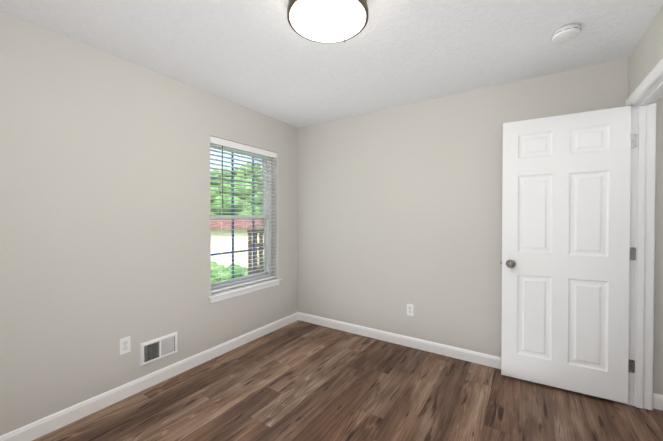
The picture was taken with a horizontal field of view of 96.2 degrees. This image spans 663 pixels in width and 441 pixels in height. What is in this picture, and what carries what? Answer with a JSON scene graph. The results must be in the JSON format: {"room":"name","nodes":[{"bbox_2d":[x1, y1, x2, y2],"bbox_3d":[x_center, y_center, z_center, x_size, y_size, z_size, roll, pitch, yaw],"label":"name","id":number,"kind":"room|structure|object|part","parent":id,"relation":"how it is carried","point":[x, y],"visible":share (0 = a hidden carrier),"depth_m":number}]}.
{"room":"empty bedroom","nodes":[
{"label":"empty bedroom","id":0,"kind":"room"},
{"bbox_2d":[0,11,297,435],"bbox_3d":[-1.412,0.060,2.443,0.220,2.425,3.280,0,1,33],"label":"wall","id":1,"kind":"structure","parent":0,"point":[105,218],"depth_m":2.03},
{"bbox_2d":[119,336,130,354],"bbox_3d":[-1.482,0.900,2.138,0.006,0.115,0.070,0,1,33],"label":"outlet","id":2,"kind":"object","parent":1,"relation":"attached to","point":[124,345],"visible":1,"depth_m":2.13},
{"bbox_2d":[0,312,299,440],"bbox_3d":[-1.315,1.225,2.392,0.013,0.098,3.280,0,1,33],"label":"baseboard","id":3,"kind":"structure","parent":1,"relation":"attached to","point":[47,424],"depth_m":2.15},
{"bbox_2d":[140,332,176,366],"bbox_3d":[-1.346,1.010,2.338,0.018,0.176,0.282,0,1,33],"label":"air vent","id":4,"kind":"object","parent":1,"relation":"in","point":[156,349],"visible":1,"depth_m":2.33},
{"bbox_2d":[210,143,271,291],"bbox_3d":[-0.977,-0.044,3.159,0.097,1.469,0.880,0,1,33],"label":"window","id":5,"kind":"structure","parent":1,"relation":"in","point":[267,234],"depth_m":3.40},
{"bbox_2d":[211,153,258,277],"bbox_3d":[-1.061,-0.036,3.237,0.059,1.558,1.188,0,1,33],"label":"muntins","id":6,"kind":"object","parent":5,"relation":"attached to","point":[253,230],"depth_m":3.25},
{"bbox_2d":[210,136,276,292],"bbox_3d":[-0.901,-0.053,3.109,0.069,1.446,0.876,0,1,33],"label":"window blinds","id":7,"kind":"object","parent":5,"relation":"attached to","point":[227,143],"visible":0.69,"depth_m":3.06},
{"bbox_2d":[208,278,281,302],"bbox_3d":[-0.887,0.721,3.109,0.122,0.065,0.940,0,1,33],"label":"window sill","id":8,"kind":"structure","parent":1,"relation":"attached to","point":[234,292],"depth_m":3.02},
{"bbox_2d":[0,0,662,126],"bbox_3d":[0.456,-1.199,1.213,4.679,0.120,3.580,0,1,33],"label":"ceiling","id":9,"kind":"structure","parent":0,"point":[262,57],"depth_m":1.95},
{"bbox_2d":[287,0,367,42],"bbox_3d":[-0.019,-1.083,1.565,0.424,0.120,0.424,0,1,33],"label":"flush-mount light","id":10,"kind":"object","parent":9,"relation":"attached to","point":[328,21],"visible":1,"depth_m":1.52},
{"bbox_2d":[551,24,580,42],"bbox_3d":[1.417,-1.124,1.798,0.141,0.042,0.141,0,1,33],"label":"smoke detector","id":11,"kind":"object","parent":9,"relation":"attached to","point":[569,32],"visible":1,"depth_m":1.77},
{"bbox_2d":[32,320,662,440],"bbox_3d":[0.456,1.336,1.241,4.679,0.100,3.580,0,1,33],"label":"floor","id":12,"kind":"structure","parent":0,"point":[298,380],"depth_m":2.06},
{"bbox_2d":[298,58,662,394],"bbox_3d":[1.383,0.058,2.652,4.679,2.425,0.180,0,1,33],"label":"wall","id":13,"kind":"structure","parent":0,"point":[399,208],"depth_m":2.88},
{"bbox_2d":[300,312,500,368],"bbox_3d":[0.844,1.219,2.935,2.979,0.098,0.016,0,1,33],"label":"baseboard","id":14,"kind":"structure","parent":13,"relation":"attached to","point":[450,351],"depth_m":2.97},
{"bbox_2d":[407,304,413,315],"bbox_3d":[0.785,0.896,2.975,0.070,0.115,0.006,0,1,33],"label":"outlet","id":15,"kind":"object","parent":13,"relation":"attached to","point":[410,309],"visible":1,"depth_m":2.97},
{"bbox_2d":[653,393,662,410],"bbox_3d":[2.661,1.232,1.718,1.166,0.098,0.013,0,1,33],"label":"baseboard","id":16,"kind":"structure","parent":13,"relation":"attached to","point":[657,399],"depth_m":2.01},
{"bbox_2d":[628,4,662,97],"bbox_3d":[1.250,0.079,0.711,0.115,2.425,3.280,0,1,33],"label":"wall","id":17,"kind":"structure","parent":0,"point":[645,57],"depth_m":1.78},
{"bbox_2d":[501,106,636,403],"bbox_3d":[1.729,0.238,2.218,0.794,2.030,0.041,0,1,30],"label":"door","id":18,"kind":"structure","parent":17,"relation":"in","point":[565,235],"depth_m":2.19},
{"bbox_2d":[500,260,515,267],"bbox_3d":[1.420,0.346,2.396,0.104,0.067,0.164,0,1,30],"label":"door knob","id":19,"kind":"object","parent":18,"relation":"attached to","point":[510,263],"depth_m":2.33},
{"bbox_3d":[2.067,0.233,2.042,0.032,1.634,0.004,0,1,33],"label":"door hinge leaf","id":20,"kind":"part","parent":18,"relation":"part of"},
{"bbox_2d":[625,58,662,409],"bbox_3d":[1.894,0.221,1.702,0.150,2.120,0.884,0,1,33],"label":"door frame","id":21,"kind":"structure","parent":17,"relation":"attached to","point":[646,95],"depth_m":2.01},
{"label":"outside","id":22,"kind":"structure","parent":0,"visible":0},
{"bbox_2d":[210,161,260,282],"bbox_3d":[-23.812,-2.015,32.443,69.480,8.249,110.000,0,1,33],"label":"garden","id":23,"kind":"object","parent":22,"point":[227,237],"depth_m":11.93}
]}

